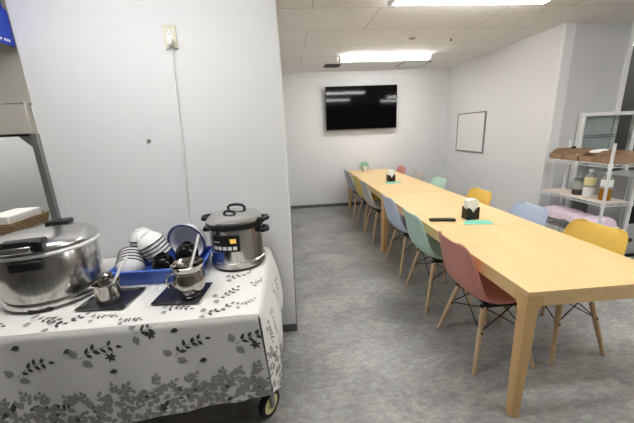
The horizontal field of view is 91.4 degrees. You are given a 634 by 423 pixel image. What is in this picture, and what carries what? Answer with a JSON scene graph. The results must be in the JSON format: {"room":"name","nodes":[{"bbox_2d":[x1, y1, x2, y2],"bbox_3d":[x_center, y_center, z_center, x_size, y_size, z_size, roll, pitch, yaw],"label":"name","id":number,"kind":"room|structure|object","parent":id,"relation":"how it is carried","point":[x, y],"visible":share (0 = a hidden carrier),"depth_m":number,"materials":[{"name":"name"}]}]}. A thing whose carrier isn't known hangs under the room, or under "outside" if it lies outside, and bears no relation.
{"room":"common room","nodes":[
{"label":"common room","id":0,"kind":"room"},
{"bbox_2d":[0,0,295,324],"bbox_3d":[-1.985,-0.310,2.413,3.479,2.490,1.020,-4,15,-5],"label":"wall","id":1,"kind":"structure","parent":0,"point":[99,77],"depth_m":1.91,"materials":[{"name":"paint"}]},
{"bbox_2d":[0,2,15,46],"bbox_3d":[-1.699,-1.112,1.528,0.005,0.463,0.340,-4,15,-5],"label":"poster","id":2,"kind":"object","parent":1,"relation":"attached to","point":[6,37],"visible":1,"depth_m":1.69,"materials":[{"name":"blue paper"}]},
{"bbox_2d":[0,101,60,218],"bbox_3d":[-2.372,-0.204,1.871,1.408,0.827,0.055,-4,15,-5],"label":"box","id":3,"kind":"object","parent":1,"relation":"attached to","point":[17,119],"visible":0.75,"depth_m":1.84,"materials":[{"name":"paint"}]},
{"bbox_2d":[162,25,177,48],"bbox_3d":[-0.856,-1.017,1.806,0.072,0.124,0.013,-4,15,-5],"label":"power outlet","id":4,"kind":"object","parent":1,"relation":"attached to","point":[168,30],"visible":0.87,"depth_m":1.80,"materials":[{"name":"beige plastic"}]},
{"bbox_2d":[166,29,173,43],"bbox_3d":[-0.856,-1.018,1.802,0.036,0.076,0.003,-4,15,-5],"label":"socket","id":5,"kind":"object","parent":4,"relation":"attached to","point":[169,32],"depth_m":1.80,"materials":[{"name":"beige plastic"}]},
{"bbox_2d":[167,37,188,223],"bbox_3d":[-0.795,-0.370,1.952,0.183,1.308,0.044,-4,15,-5],"label":"power cable","id":6,"kind":"object","parent":1,"relation":"attached to","point":[169,39],"visible":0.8,"depth_m":1.91,"materials":[{"name":"white plastic"}]},
{"bbox_2d":[260,324,296,333],"bbox_3d":[-0.888,0.929,2.304,1.469,0.060,0.008,-4,15,-5],"label":"baseboard","id":7,"kind":"structure","parent":1,"relation":"attached to","point":[287,327],"depth_m":2.35,"materials":[{"name":"grey plastic"}]},
{"bbox_2d":[275,0,295,310],"bbox_3d":[-0.465,-0.784,3.988,0.140,2.490,3.767,-4,15,-5],"label":"wall","id":8,"kind":"structure","parent":0,"point":[275,0],"depth_m":2.88,"materials":[{"name":"paint"}]},
{"bbox_2d":[290,206,297,330],"bbox_3d":[-0.336,0.403,4.234,0.008,0.060,3.887,-4,15,-5],"label":"baseboard","id":9,"kind":"structure","parent":8,"relation":"attached to","point":[290,206],"depth_m":2.99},
{"bbox_2d":[282,69,448,205],"bbox_3d":[0.958,-1.366,5.993,3.367,2.490,0.120,-4,15,-5],"label":"wall","id":10,"kind":"structure","parent":0,"point":[318,158],"depth_m":5.91,"materials":[{"name":"paint"}]},
{"bbox_2d":[291,201,366,208],"bbox_3d":[1.013,-0.175,6.237,3.087,0.060,0.008,-4,15,-5],"label":"baseboard","id":11,"kind":"structure","parent":10,"relation":"attached to","point":[352,203],"depth_m":6.16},
{"bbox_2d":[325,85,396,130],"bbox_3d":[0.812,-1.910,5.712,1.320,0.760,0.124,-4,15,-5],"label":"television","id":12,"kind":"object","parent":10,"relation":"attached to","point":[366,106],"visible":1,"depth_m":5.65,"materials":[{"name":"black plastic"}]},
{"bbox_2d":[131,204,633,422],"bbox_3d":[0.811,1.032,1.951,8.600,0.100,9.100,-4,15,-5],"label":"floor","id":13,"kind":"structure","parent":0,"point":[365,347],"depth_m":2.09,"materials":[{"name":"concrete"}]},
{"bbox_2d":[258,315,278,418],"bbox_3d":[-1.160,0.746,1.789,1.849,0.695,0.790,-4,15,-5],"label":"cart","id":14,"kind":"object","parent":13,"relation":"on","point":[268,404],"visible":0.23,"depth_m":1.63,"materials":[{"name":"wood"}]},
{"bbox_2d":[0,247,282,422],"bbox_3d":[-1.155,0.708,1.747,1.911,0.619,0.884,-4,15,-5],"label":"tablecloth","id":15,"kind":"object","parent":14,"relation":"on","point":[140,361],"visible":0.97,"depth_m":1.37,"materials":[{"name":"white fabric"}]},
{"bbox_2d":[0,217,105,314],"bbox_3d":[-1.363,0.257,1.588,0.444,0.352,0.460,-7,15,-18],"label":"cooking pot","id":16,"kind":"object","parent":15,"relation":"on","point":[42,267],"visible":0.91,"depth_m":1.44,"materials":[{"name":"metal"}]},
{"bbox_2d":[74,287,145,310],"bbox_3d":[-1.014,0.433,1.534,0.232,0.010,0.208,-2,15,0],"label":"tray","id":17,"kind":"object","parent":15,"relation":"on","point":[130,293],"visible":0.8,"depth_m":1.50,"materials":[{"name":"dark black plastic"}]},
{"bbox_2d":[90,276,121,305],"bbox_3d":[-1.011,0.388,1.510,0.141,0.102,0.122,-4,15,-5],"label":"steel cup","id":18,"kind":"object","parent":17,"relation":"on","point":[105,293],"visible":0.96,"depth_m":1.47,"materials":[{"name":"silver metal"}]},
{"bbox_2d":[73,271,111,294],"bbox_3d":[-1.079,0.345,1.496,0.171,0.086,0.055,-6,15,-13],"label":"ladle","id":19,"kind":"object","parent":18,"relation":"on","point":[105,275],"visible":1,"depth_m":1.48,"materials":[{"name":"metal"}]},
{"bbox_2d":[99,271,111,278],"bbox_3d":[-1.024,0.314,1.503,0.056,0.024,0.056,-4,15,-5],"label":"bowl","id":20,"kind":"object","parent":19,"relation":"on","point":[105,275],"depth_m":1.50,"materials":[{"name":"metal"}]},
{"bbox_2d":[111,255,128,283],"bbox_3d":[-0.994,0.328,1.542,0.023,0.188,0.139,8,18,35],"label":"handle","id":21,"kind":"object","parent":18,"relation":"in","point":[126,256],"visible":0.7,"depth_m":1.54,"materials":[{"name":"white plastic"}]},
{"bbox_2d":[108,246,211,285],"bbox_3d":[-0.875,0.315,1.800,0.492,0.093,0.332,-3,15,-4],"label":"tub","id":22,"kind":"object","parent":15,"relation":"on","point":[148,276],"visible":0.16,"depth_m":1.67,"materials":[{"name":"blue plastic"}]},
{"bbox_2d":[115,258,145,271],"bbox_3d":[-1.029,0.310,1.707,0.152,0.135,0.106,-6,15,-15],"label":"rice bowl","id":23,"kind":"object","parent":22,"relation":"in","point":[132,264],"visible":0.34,"depth_m":1.67,"materials":[{"name":"white ceramic"}]},
{"bbox_2d":[116,255,146,265],"bbox_3d":[-1.034,0.296,1.721,0.152,0.135,0.106,-6,15,-15],"label":"rice bowl","id":24,"kind":"object","parent":23,"relation":"on","point":[130,256],"visible":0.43,"depth_m":1.69,"materials":[{"name":"white ceramic"}]},
{"bbox_2d":[116,252,146,261],"bbox_3d":[-1.040,0.282,1.735,0.152,0.135,0.106,-6,15,-15],"label":"rice bowl","id":25,"kind":"object","parent":24,"relation":"on","point":[126,253],"visible":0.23,"depth_m":1.70,"materials":[{"name":"white ceramic"}]},
{"bbox_2d":[117,249,140,256],"bbox_3d":[-1.045,0.269,1.749,0.152,0.135,0.106,-6,15,-15],"label":"rice bowl","id":26,"kind":"object","parent":25,"relation":"on","point":[127,250],"visible":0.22,"depth_m":1.71,"materials":[{"name":"white ceramic"}]},
{"bbox_2d":[118,246,137,253],"bbox_3d":[-1.050,0.255,1.763,0.152,0.135,0.106,-6,15,-15],"label":"rice bowl","id":27,"kind":"object","parent":26,"relation":"on","point":[129,247],"visible":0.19,"depth_m":1.72,"materials":[{"name":"white ceramic"}]},
{"bbox_2d":[148,245,171,262],"bbox_3d":[-0.903,0.231,1.777,0.142,0.101,0.147,2,15,16],"label":"rice bowl","id":28,"kind":"object","parent":22,"relation":"in","point":[169,248],"visible":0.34,"depth_m":1.74,"materials":[{"name":"white ceramic"}]},
{"bbox_2d":[145,242,169,259],"bbox_3d":[-0.912,0.213,1.770,0.142,0.101,0.147,2,15,16],"label":"rice bowl","id":29,"kind":"object","parent":28,"relation":"on","point":[167,245],"visible":0.44,"depth_m":1.72,"materials":[{"name":"white ceramic"}]},
{"bbox_2d":[143,239,167,256],"bbox_3d":[-0.922,0.195,1.762,0.142,0.101,0.147,2,15,16],"label":"rice bowl","id":30,"kind":"object","parent":29,"relation":"on","point":[165,241],"visible":0.38,"depth_m":1.71,"materials":[{"name":"white ceramic"}]},
{"bbox_2d":[140,237,165,253],"bbox_3d":[-0.931,0.178,1.754,0.142,0.101,0.147,2,15,16],"label":"rice bowl","id":31,"kind":"object","parent":30,"relation":"on","point":[162,239],"visible":0.46,"depth_m":1.70,"materials":[{"name":"white ceramic"}]},
{"bbox_2d":[137,231,162,250],"bbox_3d":[-0.941,0.160,1.746,0.142,0.101,0.147,2,15,16],"label":"rice bowl","id":32,"kind":"object","parent":31,"relation":"on","point":[148,238],"visible":1,"depth_m":1.70,"materials":[{"name":"white ceramic"}]},
{"bbox_2d":[167,224,206,256],"bbox_3d":[-0.784,0.180,1.893,0.240,0.238,0.096,-1,15,7],"label":"bowl","id":33,"kind":"object","parent":22,"relation":"in","point":[178,234],"visible":0.7,"depth_m":1.89,"materials":[{"name":"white ceramic"}]},
{"bbox_3d":[-0.849,0.277,1.707,0.120,0.057,0.120,-13,32,-25],"label":"soup bowl","id":34,"kind":"object","parent":22,"relation":"in","visible":0},
{"bbox_2d":[151,252,174,268],"bbox_3d":[-0.850,0.263,1.705,0.120,0.076,0.116,-5,15,-10],"label":"soup bowl","id":35,"kind":"object","parent":34,"relation":"on","point":[163,260],"visible":0.98,"depth_m":1.67,"materials":[{"name":"black ceramic"}]},
{"bbox_3d":[-1.047,0.175,1.871,0.152,0.062,0.152,-19,21,-39],"label":"rice bowl","id":36,"kind":"object","parent":22,"relation":"in","visible":0},
{"label":"rice bowl","id":37,"kind":"object","parent":36,"relation":"on","visible":0},
{"bbox_2d":[129,227,151,242],"bbox_3d":[-1.050,0.135,1.860,0.151,0.068,0.151,2,15,17],"label":"rice bowl","id":38,"kind":"object","parent":37,"relation":"on","point":[134,237],"visible":0.67,"depth_m":1.82,"materials":[{"name":"white ceramic"}]},
{"bbox_2d":[150,282,212,304],"bbox_3d":[-0.670,0.413,1.556,0.232,0.010,0.208,-2,15,1],"label":"tray","id":39,"kind":"object","parent":15,"relation":"on","point":[168,296],"visible":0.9,"depth_m":1.51,"materials":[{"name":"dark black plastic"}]},
{"bbox_2d":[165,257,205,299],"bbox_3d":[-0.629,0.332,1.526,0.158,0.170,0.156,2,15,15],"label":"jug","id":40,"kind":"object","parent":39,"relation":"on","point":[189,282],"visible":0.98,"depth_m":1.48,"materials":[{"name":"silver metal"}]},
{"bbox_2d":[189,234,199,267],"bbox_3d":[-0.627,0.250,1.543,0.043,0.248,0.152,6,17,28],"label":"ladle","id":41,"kind":"object","parent":40,"relation":"in","point":[198,235],"visible":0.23,"depth_m":1.55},
{"bbox_2d":[201,203,269,271],"bbox_3d":[-0.490,0.135,1.887,0.344,0.367,0.344,-13,18,-35],"label":"rice cooker","id":42,"kind":"object","parent":15,"relation":"on","point":[236,236],"visible":1,"depth_m":1.77,"materials":[{"name":"metal"}]},
{"bbox_2d":[344,170,374,217],"bbox_3d":[0.744,-0.340,5.429,0.525,0.814,0.481,-4,15,-5],"label":"shell chair","id":43,"kind":"object","parent":13,"relation":"on","point":[348,178],"visible":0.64,"depth_m":5.28,"materials":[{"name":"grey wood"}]},
{"bbox_2d":[352,174,388,230],"bbox_3d":[0.818,-0.170,4.764,0.525,0.814,0.481,-4,15,-6],"label":"shell chair","id":44,"kind":"object","parent":13,"relation":"on","point":[356,180],"visible":0.57,"depth_m":4.62,"materials":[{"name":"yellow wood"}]},
{"bbox_2d":[360,179,401,242],"bbox_3d":[0.863,-0.039,4.253,0.525,0.814,0.481,-4,15,-5],"label":"shell chair","id":45,"kind":"object","parent":13,"relation":"on","point":[376,204],"visible":0.65,"depth_m":4.11,"materials":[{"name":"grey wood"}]},
{"bbox_2d":[380,165,405,214],"bbox_3d":[1.294,-0.395,5.551,0.525,0.814,0.481,-4,15,-5],"label":"shell chair","id":46,"kind":"object","parent":13,"relation":"on","point":[401,169],"visible":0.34,"depth_m":5.52,"materials":[{"name":"pink plastic"}]},
{"bbox_2d":[348,168,446,249],"bbox_3d":[1.089,-0.167,4.885,0.794,0.720,2.304,-3,15,-4],"label":"dining table","id":47,"kind":"object","parent":13,"relation":"on","point":[375,179],"visible":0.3,"depth_m":4.27,"materials":[{"name":"brown wood"}]},
{"bbox_2d":[359,161,368,170],"bbox_3d":[0.882,-0.827,5.680,0.179,0.170,0.141,-6,15,-12],"label":"potted plant","id":48,"kind":"object","parent":47,"relation":"on","point":[364,165],"visible":1,"depth_m":5.69,"materials":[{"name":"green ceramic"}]},
{"bbox_2d":[386,174,394,181],"bbox_3d":[1.073,-0.491,4.500,0.106,0.100,0.077,-5,15,-9],"label":"napkin holder","id":49,"kind":"object","parent":47,"relation":"on","point":[389,178],"visible":0.9,"depth_m":4.47,"materials":[{"name":"black plastic"}]},
{"bbox_2d":[387,169,394,176],"bbox_3d":[1.072,-0.526,4.490,0.092,0.163,0.058,-5,15,-8],"label":"paper napkins","id":50,"kind":"object","parent":49,"relation":"in","point":[390,172],"visible":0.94,"depth_m":4.46,"materials":[{"name":"white paper"}]},
{"bbox_2d":[392,170,422,226],"bbox_3d":[1.359,-0.222,4.875,0.525,0.814,0.481,-3,15,-3],"label":"shell chair","id":51,"kind":"object","parent":13,"relation":"on","point":[416,174],"visible":0.21,"depth_m":4.84,"materials":[{"name":"plastic"}]},
{"bbox_2d":[382,193,436,276],"bbox_3d":[0.965,0.210,3.279,0.525,0.814,0.481,-4,15,-5],"label":"shell chair","id":52,"kind":"object","parent":13,"relation":"on","point":[392,213],"visible":0.64,"depth_m":3.13,"materials":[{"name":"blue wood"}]},
{"bbox_2d":[399,176,446,242],"bbox_3d":[1.425,-0.049,4.201,0.525,0.814,0.481,-4,15,-5],"label":"shell chair","id":53,"kind":"object","parent":13,"relation":"on","point":[437,181],"visible":0.21,"depth_m":4.17,"materials":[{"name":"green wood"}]},
{"bbox_2d":[403,207,472,312],"bbox_3d":[1.018,0.370,2.657,0.525,0.814,0.481,-3,15,-4],"label":"shell chair","id":54,"kind":"object","parent":13,"relation":"on","point":[431,247],"visible":0.7,"depth_m":2.52,"materials":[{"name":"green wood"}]},
{"bbox_2d":[425,187,491,273],"bbox_3d":[1.510,0.176,3.324,0.525,0.814,0.481,-4,15,-6],"label":"shell chair","id":55,"kind":"object","parent":13,"relation":"on","point":[484,197],"visible":0.29,"depth_m":3.27,"materials":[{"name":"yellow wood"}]},
{"bbox_2d":[437,231,534,374],"bbox_3d":[1.076,0.534,2.017,0.525,0.814,0.481,-4,15,-5],"label":"shell chair","id":56,"kind":"object","parent":13,"relation":"on","point":[458,261],"visible":0.77,"depth_m":1.88,"materials":[{"name":"pink plastic"}]},
{"bbox_2d":[382,190,633,417],"bbox_3d":[1.281,0.407,2.648,0.794,0.720,2.318,-3,15,-4],"label":"dining table","id":57,"kind":"object","parent":13,"relation":"on","point":[538,265],"visible":0.79,"depth_m":1.72,"materials":[{"name":"brown wood"}]},
{"bbox_2d":[429,218,455,220],"bbox_3d":[1.022,0.065,2.527,0.204,0.022,0.044,0,15,8],"label":"remote control","id":58,"kind":"object","parent":57,"relation":"on","point":[430,219],"visible":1,"depth_m":2.51,"materials":[{"name":"black plastic"}]},
{"bbox_2d":[461,206,479,219],"bbox_3d":[1.266,0.008,2.552,0.106,0.100,0.077,-5,15,-9],"label":"napkin holder","id":59,"kind":"object","parent":57,"relation":"on","point":[467,214],"visible":0.85,"depth_m":2.52,"materials":[{"name":"black plastic"}]},
{"bbox_2d":[464,198,478,212],"bbox_3d":[1.264,-0.027,2.543,0.092,0.163,0.058,-5,15,-8],"label":"paper napkins","id":60,"kind":"object","parent":59,"relation":"in","point":[471,203],"visible":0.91,"depth_m":2.51,"materials":[{"name":"white paper"}]},
{"bbox_2d":[463,220,493,224],"bbox_3d":[1.259,0.085,2.452,0.235,0.003,0.109,-1,15,6],"label":"menu card","id":61,"kind":"object","parent":57,"relation":"on","point":[466,222],"visible":1,"depth_m":2.44,"materials":[{"name":"green paper"}]},
{"bbox_2d":[489,201,547,309],"bbox_3d":[1.575,0.347,2.658,0.525,0.814,0.481,-4,15,-5],"label":"shell chair","id":62,"kind":"object","parent":13,"relation":"on","point":[533,213],"visible":0.25,"depth_m":2.60,"materials":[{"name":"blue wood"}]},
{"bbox_2d":[497,219,627,364],"bbox_3d":[1.631,0.493,2.087,0.525,0.814,0.481,-5,15,-9],"label":"shell chair","id":63,"kind":"object","parent":13,"relation":"on","point":[615,240],"visible":0.33,"depth_m":1.98,"materials":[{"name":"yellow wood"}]},
{"bbox_2d":[537,140,633,231],"bbox_3d":[2.786,-0.099,3.281,0.323,1.258,0.783,-4,15,-5],"label":"wire rack","id":64,"kind":"object","parent":13,"relation":"on","point":[610,167],"visible":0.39,"depth_m":2.97,"materials":[{"name":"white metal"}]},
{"bbox_2d":[545,219,567,231],"bbox_3d":[2.798,0.199,3.359,0.323,0.040,0.783,-4,15,-5],"label":"shelf","id":65,"kind":"object","parent":64,"relation":"attached to","point":[560,220],"depth_m":3.52,"materials":[{"name":"grey metal"}]},
{"bbox_2d":[546,217,569,228],"bbox_3d":[2.770,0.135,3.342,0.181,0.099,0.544,-4,15,-5],"label":"wire basket","id":66,"kind":"object","parent":64,"relation":"on","point":[548,221],"visible":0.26,"depth_m":3.46,"materials":[{"name":"grey metal"}]},
{"bbox_2d":[545,205,616,226],"bbox_3d":[2.766,0.048,3.294,0.218,0.129,0.660,-4,15,-5],"label":"cloth","id":67,"kind":"object","parent":66,"relation":"on","point":[554,211],"visible":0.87,"depth_m":3.28,"materials":[{"name":"pink fabric"}]},
{"bbox_2d":[549,147,578,158],"bbox_3d":[2.733,-0.638,3.393,0.241,0.108,0.170,-4,15,-5],"label":"storage bin","id":68,"kind":"object","parent":64,"relation":"on","point":[558,153],"visible":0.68,"depth_m":3.46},
{"bbox_2d":[563,148,592,160],"bbox_3d":[2.749,-0.594,3.221,0.241,0.108,0.170,-4,15,-5],"label":"storage bin","id":69,"kind":"object","parent":64,"relation":"on","point":[571,154],"visible":0.63,"depth_m":3.28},
{"bbox_2d":[543,188,626,202],"bbox_3d":[2.783,-0.175,3.262,0.253,0.006,0.705,-4,15,-5],"label":"liner","id":70,"kind":"object","parent":64,"relation":"on","point":[564,191],"visible":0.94,"depth_m":3.20,"materials":[{"name":"white plastic"}]},
{"bbox_2d":[571,178,583,194],"bbox_3d":[2.745,-0.264,3.253,0.093,0.172,0.093,-4,15,-5],"label":"glass jar","id":71,"kind":"object","parent":70,"relation":"on","point":[578,183],"visible":0.95,"depth_m":3.23,"materials":[{"name":"glass"}]},
{"bbox_2d":[582,169,596,197],"bbox_3d":[2.745,-0.285,3.113,0.093,0.285,0.093,-4,15,-5],"label":"drink bottle","id":72,"kind":"object","parent":70,"relation":"on","point":[590,179],"visible":1,"depth_m":3.09,"materials":[{"name":"white plastic"}]},
{"bbox_2d":[598,171,613,200],"bbox_3d":[2.779,-0.245,2.971,0.093,0.275,0.093,-4,15,-5],"label":"drink bottle","id":73,"kind":"object","parent":70,"relation":"on","point":[603,180],"visible":0.73,"depth_m":2.95,"materials":[{"name":"orange plastic"}]},
{"bbox_2d":[538,189,633,207],"bbox_3d":[2.783,-0.156,3.267,0.323,0.040,0.783,-4,15,-5],"label":"shelf","id":74,"kind":"object","parent":64,"relation":"attached to","point":[630,203],"depth_m":2.97,"materials":[{"name":"white metal"}]},
{"bbox_2d":[543,158,633,168],"bbox_3d":[2.769,-0.508,3.175,0.323,0.040,0.783,-4,15,-5],"label":"shelf","id":75,"kind":"object","parent":64,"relation":"attached to","point":[610,166],"depth_m":2.97,"materials":[{"name":"white metal"}]},
{"bbox_2d":[578,149,610,162],"bbox_3d":[2.766,-0.550,3.049,0.241,0.108,0.170,-4,15,-5],"label":"storage bin","id":76,"kind":"object","parent":64,"relation":"on","point":[586,156],"visible":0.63,"depth_m":3.09,"materials":[{"name":"brown cardboard"}]},
{"bbox_2d":[589,149,608,153],"bbox_3d":[2.760,-0.589,3.031,0.138,0.042,0.140,-4,15,-5],"label":"dish","id":77,"kind":"object","parent":76,"relation":"on","point":[597,151],"visible":0.86,"depth_m":3.04,"materials":[{"name":"white ceramic"}]},
{"bbox_2d":[595,150,633,163],"bbox_3d":[2.783,-0.507,2.881,0.241,0.108,0.168,-4,15,-5],"label":"storage bin","id":78,"kind":"object","parent":64,"relation":"on","point":[621,156],"visible":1,"depth_m":2.82,"materials":[{"name":"brown cardboard"}]},
{"bbox_2d":[560,111,633,232],"bbox_3d":[3.451,-0.442,3.794,0.725,1.489,0.060,-4,15,-5],"label":"display cabinet","id":79,"kind":"object","parent":13,"relation":"on","point":[595,130],"visible":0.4,"depth_m":3.67,"materials":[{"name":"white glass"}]},
{"bbox_2d":[587,170,633,256],"bbox_3d":[3.446,0.024,3.415,0.595,0.900,0.412,-4,15,-5],"label":"base cabinet","id":80,"kind":"object","parent":13,"relation":"on","point":[624,179],"visible":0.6,"depth_m":3.26,"materials":[{"name":"white plastic"}]},
{"bbox_2d":[276,0,633,72],"bbox_3d":[0.707,-1.472,1.299,8.600,0.100,9.100,-4,15,-5],"label":"ceiling","id":81,"kind":"structure","parent":0,"point":[313,34],"depth_m":3.30,"materials":[{"name":"white tile"}]},
{"bbox_2d":[323,64,340,67],"bbox_3d":[0.247,-2.365,5.027,0.260,0.014,0.260,-4,15,-5],"label":"ceiling vent","id":82,"kind":"object","parent":81,"relation":"in","point":[325,65],"visible":1,"depth_m":5.01,"materials":[{"name":"grey metal"}]},
{"bbox_2d":[338,54,431,61],"bbox_3d":[0.992,-2.232,4.502,1.360,0.067,0.124,-4,15,-5],"label":"light","id":83,"kind":"object","parent":81,"relation":"attached to","point":[402,56],"visible":1,"depth_m":4.46,"materials":[{"name":"white plastic"}]},
{"bbox_2d":[401,37,415,39],"bbox_3d":[1.081,-2.046,3.666,0.184,0.012,0.084,-4,15,-5],"label":"smoke detector","id":84,"kind":"object","parent":81,"relation":"attached to","point":[403,38],"visible":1,"depth_m":3.64,"materials":[{"name":"white plastic"}]},
{"bbox_2d":[396,61,430,66],"bbox_3d":[1.605,-2.467,5.185,0.450,0.006,0.450,-4,15,-5],"label":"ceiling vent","id":85,"kind":"object","parent":81,"relation":"attached to","point":[406,63],"visible":1,"depth_m":5.16,"materials":[{"name":"white metal"}]},
{"bbox_2d":[387,0,552,6],"bbox_3d":[1.252,-1.721,2.501,1.360,0.067,0.124,-4,15,-5],"label":"light","id":86,"kind":"object","parent":81,"relation":"attached to","point":[390,2],"visible":1,"depth_m":2.49,"materials":[{"name":"white plastic"}]},
{"bbox_2d":[393,0,548,4],"bbox_3d":[1.252,-1.707,2.505,1.290,0.036,0.120,-4,15,-5],"label":"diffuser","id":87,"kind":"object","parent":86,"relation":"attached to","point":[396,2],"depth_m":2.49,"materials":[{"name":"white plastic"}]},
{"bbox_2d":[442,23,576,226],"bbox_3d":[2.685,-1.145,4.866,0.140,2.490,2.487,-4,15,-5],"label":"wall","id":88,"kind":"structure","parent":0,"point":[515,83],"depth_m":4.24,"materials":[{"name":"paint"}]},
{"bbox_2d":[455,111,486,152],"bbox_3d":[2.566,-1.329,5.197,0.020,0.636,0.800,-4,15,-5],"label":"whiteboard","id":89,"kind":"object","parent":88,"relation":"attached to","point":[470,136],"visible":1,"depth_m":5.14,"materials":[{"name":"white"}]},
{"bbox_2d":[539,23,567,206],"bbox_3d":[2.743,-0.832,3.656,0.024,2.490,0.012,-4,15,-5],"label":"trim","id":90,"kind":"structure","parent":88,"relation":"attached to","point":[565,26],"depth_m":3.54,"materials":[{"name":"white paint"}]},
{"bbox_2d":[546,22,633,231],"bbox_3d":[3.784,-1.104,4.534,2.000,2.490,1.620,-4,15,-5],"label":"wall","id":91,"kind":"structure","parent":0,"point":[590,41],"depth_m":3.54,"materials":[{"name":"white paint"}]},
{"bbox_2d":[595,22,610,108],"bbox_3d":[3.266,-0.866,3.703,0.004,2.490,0.003,-4,15,-5],"label":"trim","id":92,"kind":"structure","parent":91,"relation":"attached to","point":[610,22],"depth_m":3.50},
{"bbox_2d":[615,22,633,111],"bbox_3d":[3.549,-0.892,3.757,0.060,2.490,0.090,-4,15,-5],"label":"trim","id":93,"kind":"structure","parent":91,"relation":"attached to","point":[631,36],"depth_m":3.52,"materials":[{"name":"white paint"}]},
{"bbox_3d":[-2.592,0.632,2.139,1.910,0.855,0.100,-4,15,-5],"label":"wall","id":94,"kind":"structure","parent":0,"visible":0},
{"bbox_2d":[0,218,51,236],"bbox_3d":[-2.377,0.155,2.188,1.405,0.025,0.610,-4,15,-5],"label":"countertop","id":95,"kind":"structure","parent":94,"relation":"on","point":[42,224],"depth_m":2.29,"materials":[{"name":"grey paint"}]},
{"bbox_2d":[0,211,49,234],"bbox_3d":[-2.176,0.084,2.226,0.244,0.076,0.372,-4,15,-7],"label":"wicker basket","id":96,"kind":"object","parent":95,"relation":"on","point":[43,217],"visible":0.67,"depth_m":2.18,"materials":[{"name":"brown wicker"}]},
{"bbox_2d":[0,207,41,224],"bbox_3d":[-2.172,0.059,2.220,0.170,0.112,0.300,-4,15,-7],"label":"paper napkins","id":97,"kind":"object","parent":96,"relation":"in","point":[17,214],"visible":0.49,"depth_m":2.19,"materials":[{"name":"white paper"}]},
{"bbox_3d":[-0.718,0.220,1.711,0.120,0.057,0.120,18,30,11],"label":"soup bowl","id":98,"kind":"object","parent":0,"visible":0},
{"bbox_2d":[175,241,198,258],"bbox_3d":[-0.720,0.204,1.708,0.117,0.082,0.115,-3,15,-1],"label":"soup bowl","id":99,"kind":"object","parent":98,"relation":"on","point":[184,250],"visible":0.92,"depth_m":1.67,"materials":[{"name":"black ceramic"}]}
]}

